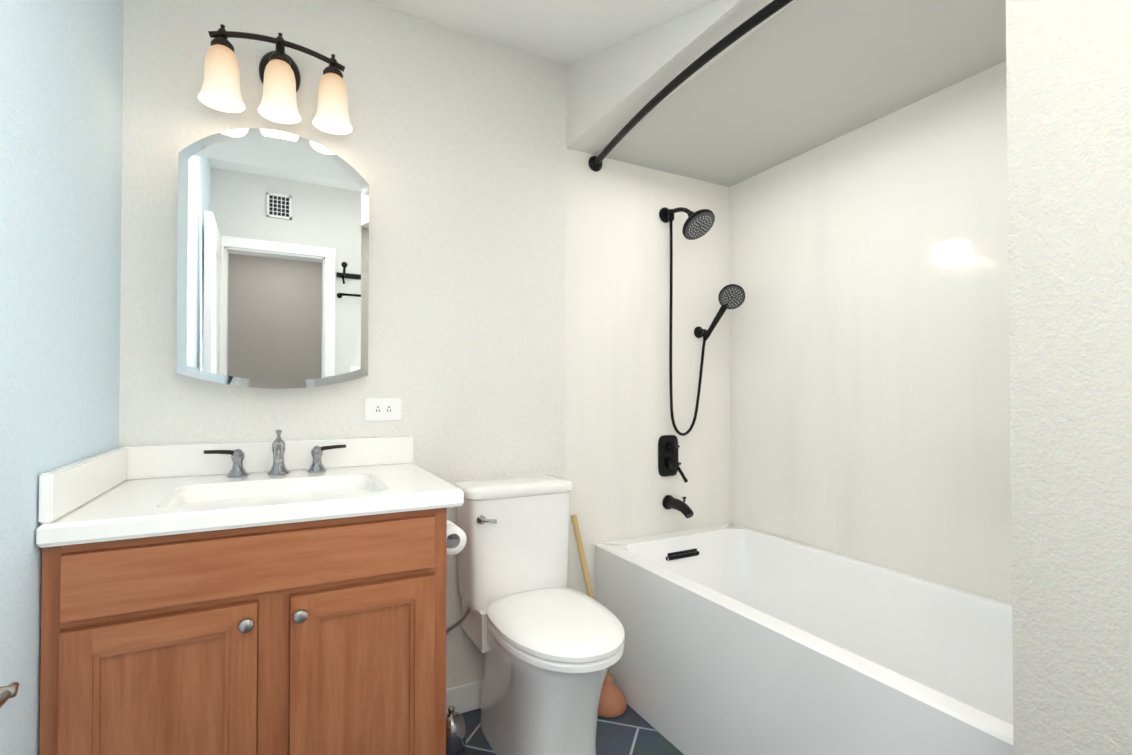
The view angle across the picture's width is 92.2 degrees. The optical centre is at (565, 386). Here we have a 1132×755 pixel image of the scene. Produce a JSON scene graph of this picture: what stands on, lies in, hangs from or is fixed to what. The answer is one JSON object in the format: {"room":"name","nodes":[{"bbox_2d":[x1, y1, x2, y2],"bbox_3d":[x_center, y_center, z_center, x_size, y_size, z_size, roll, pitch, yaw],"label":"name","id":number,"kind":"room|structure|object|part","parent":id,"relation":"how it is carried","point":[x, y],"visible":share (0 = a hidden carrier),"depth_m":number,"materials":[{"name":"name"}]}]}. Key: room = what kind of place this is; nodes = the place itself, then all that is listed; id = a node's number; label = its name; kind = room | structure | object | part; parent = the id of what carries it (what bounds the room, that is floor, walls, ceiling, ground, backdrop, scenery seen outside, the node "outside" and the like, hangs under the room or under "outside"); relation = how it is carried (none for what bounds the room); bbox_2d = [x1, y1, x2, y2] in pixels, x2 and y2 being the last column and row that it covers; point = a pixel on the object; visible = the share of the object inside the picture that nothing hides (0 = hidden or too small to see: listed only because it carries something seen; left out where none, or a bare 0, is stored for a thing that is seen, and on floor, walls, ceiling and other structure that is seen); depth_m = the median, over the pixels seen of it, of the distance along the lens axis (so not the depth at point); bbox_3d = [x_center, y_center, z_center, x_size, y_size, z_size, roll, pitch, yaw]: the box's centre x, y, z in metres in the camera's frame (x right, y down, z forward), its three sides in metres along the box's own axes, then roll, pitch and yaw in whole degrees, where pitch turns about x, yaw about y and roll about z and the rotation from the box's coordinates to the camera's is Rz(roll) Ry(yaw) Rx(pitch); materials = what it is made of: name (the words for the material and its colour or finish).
{"room":"bathroom","nodes":[
{"label":"bathroom","id":0,"kind":"room"},
{"bbox_2d":[0,0,123,754],"bbox_3d":[-0.640,-0.137,0.420,0.001,2.460,2.310,0,-1,-28],"label":"wall","id":1,"kind":"structure","parent":0,"point":[61,84],"depth_m":0.99,"materials":[{"name":"paint"}]},
{"bbox_2d":[0,682,18,707],"bbox_3d":[-0.708,0.441,0.583,0.035,0.040,0.495,0,-1,-28],"label":"towel rail","id":2,"kind":"object","parent":1,"relation":"attached to","point":[8,691],"visible":1,"depth_m":0.78,"materials":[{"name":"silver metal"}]},
{"bbox_2d":[119,0,730,688],"bbox_3d":[-0.221,-0.057,1.947,2.170,2.340,0.001,0,-1,-28],"label":"wall","id":3,"kind":"structure","parent":0,"point":[451,148],"depth_m":1.89,"materials":[{"name":"paint"}]},
{"bbox_2d":[176,128,368,388],"bbox_3d":[-0.825,-0.354,1.570,0.472,0.724,0.106,0,-1,-28],"label":"mirror","id":4,"kind":"object","parent":3,"relation":"attached to","point":[273,264],"visible":1,"depth_m":1.51,"materials":[{"name":"white mirror"}]},
{"bbox_2d":[198,24,352,134],"bbox_3d":[-0.808,-0.872,1.540,0.376,0.248,0.186,0,-1,-28],"label":"sconce","id":5,"kind":"object","parent":3,"relation":"attached to","point":[279,75],"visible":1,"depth_m":1.49,"materials":[{"name":"white glass"}]},
{"bbox_2d":[364,398,401,420],"bbox_3d":[-0.586,0.074,1.746,0.114,0.072,0.008,0,-1,-28],"label":"electrical outlet plate","id":6,"kind":"object","parent":3,"relation":"attached to","point":[379,409],"visible":1,"depth_m":1.74,"materials":[{"name":"white plastic"}]},
{"bbox_2d":[446,680,482,712],"bbox_3d":[-0.262,1.066,1.903,0.600,0.093,0.010,0,-1,-28],"label":"baseboard","id":7,"kind":"structure","parent":3,"relation":"attached to","point":[464,698],"depth_m":1.85,"materials":[{"name":"white"}]},
{"bbox_2d":[658,207,744,517],"bbox_3d":[0.573,-0.112,2.220,0.341,1.279,0.256,0,-1,-28],"label":"shower head","id":8,"kind":"object","parent":3,"relation":"attached to","point":[698,224],"visible":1,"depth_m":2.25},
{"bbox_3d":[0.462,0.486,2.215,0.060,0.083,0.148,0,-1,-28],"label":"spout mount","id":9,"kind":"part","parent":8,"relation":"part of","materials":[{"name":"black metal"}]},
{"bbox_2d":[363,0,717,64],"bbox_3d":[-0.368,-1.075,1.345,1.335,0.320,0.950,0,-1,-28],"label":"ceiling","id":10,"kind":"structure","parent":0,"point":[565,32],"depth_m":1.68,"materials":[{"name":"white paint"}]},
{"bbox_2d":[459,704,683,754],"bbox_3d":[0.319,1.100,0.911,2.170,0.002,2.310,0,-1,-28],"label":"floor","id":11,"kind":"structure","parent":0,"point":[630,731],"depth_m":1.72,"materials":[{"name":"tile"}]},
{"bbox_2d":[36,430,466,754],"bbox_3d":[-0.682,0.613,1.359,0.806,0.984,0.588,0,-1,-28],"label":"bathroom vanity","id":12,"kind":"object","parent":11,"relation":"on","point":[278,595],"visible":1,"depth_m":1.13,"materials":[{"name":"brown wood"}]},
{"bbox_3d":[-0.588,0.470,1.097,0.125,0.029,0.034,0,-1,-28],"label":"knob","id":13,"kind":"part","parent":12,"relation":"part of","materials":[{"name":"silver metal"}]},
{"bbox_2d":[204,430,345,476],"bbox_3d":[-0.789,0.185,1.496,0.355,0.124,0.159,0,-1,-28],"label":"faucet","id":14,"kind":"object","parent":12,"relation":"on","point":[278,469],"depth_m":1.52,"materials":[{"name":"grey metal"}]},
{"bbox_2d":[446,706,465,754],"bbox_3d":[-0.351,1.045,1.666,0.090,0.127,0.090,0,-1,-28],"label":"canister","id":15,"kind":"object","parent":11,"relation":"on","point":[455,734],"visible":0.75,"depth_m":1.64,"materials":[{"name":"silver metal"}]},
{"bbox_2d":[446,474,624,754],"bbox_3d":[-0.111,0.711,1.611,0.461,0.796,0.674,0,-1,-28],"label":"toilet","id":16,"kind":"object","parent":11,"relation":"on","point":[545,639],"visible":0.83,"depth_m":1.61,"materials":[{"name":"white ceramic"}]},
{"bbox_3d":[-0.242,0.409,1.669,0.057,0.028,0.024,0,-1,-28],"label":"handle","id":17,"kind":"part","parent":16,"relation":"part of","materials":[{"name":"silver metal"}]},
{"bbox_3d":[-0.175,0.505,1.826,0.376,0.380,0.210,0,-1,-28],"label":"tank","id":18,"kind":"part","parent":16,"relation":"part of","materials":[{"name":"white ceramic"}]},
{"bbox_3d":[-0.033,0.672,1.555,0.336,0.064,0.501,0,-1,-28],"label":"seat","id":19,"kind":"part","parent":16,"relation":"part of","materials":[{"name":"white plastic"}]},
{"bbox_2d":[571,514,626,717],"bbox_3d":[0.113,0.795,1.947,0.130,0.632,0.268,0,-1,-28],"label":"plunger","id":20,"kind":"object","parent":11,"relation":"on","point":[612,703],"visible":0.71,"depth_m":1.86,"materials":[{"name":"brown rubber"}]},
{"bbox_3d":[0.087,0.748,1.965,0.051,0.537,0.213,0,-1,-28],"label":"handle","id":21,"kind":"part","parent":20,"relation":"part of","materials":[{"name":"brown wood"}]},
{"bbox_2d":[595,523,1013,754],"bbox_3d":[0.773,0.855,1.612,0.710,0.507,1.494,0,-1,-28],"label":"bathtub","id":22,"kind":"object","parent":11,"relation":"on","point":[739,640],"visible":0.9,"depth_m":1.59,"materials":[{"name":"white ceramic"}]},
{"bbox_2d":[593,0,1005,186],"bbox_3d":[0.771,-0.911,1.634,0.719,0.001,1.500,0,-1,-28],"label":"ceiling","id":23,"kind":"structure","parent":0,"point":[795,78],"depth_m":1.62,"materials":[{"name":"white paint"}]},
{"bbox_2d":[566,0,1131,754],"bbox_3d":[0.591,-0.128,1.071,0.116,2.460,2.310,0,-1,-28],"label":"wall","id":24,"kind":"structure","parent":0,"point":[1069,111],"depth_m":0.76,"materials":[{"name":"paint"}]},
{"bbox_2d":[588,0,792,171],"bbox_3d":[0.433,-0.878,1.455,0.128,0.060,1.496,0,-1,-28],"label":"shower curtain rod","id":25,"kind":"object","parent":24,"relation":"attached to","point":[737,33],"visible":1,"depth_m":1.50,"materials":[{"name":"black metal"}]},
{"bbox_2d":[729,61,1011,603],"bbox_3d":[1.089,0.101,1.789,0.001,2.020,1.500,0,-1,-28],"label":"wall","id":26,"kind":"structure","parent":0,"point":[869,373],"depth_m":1.82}
]}

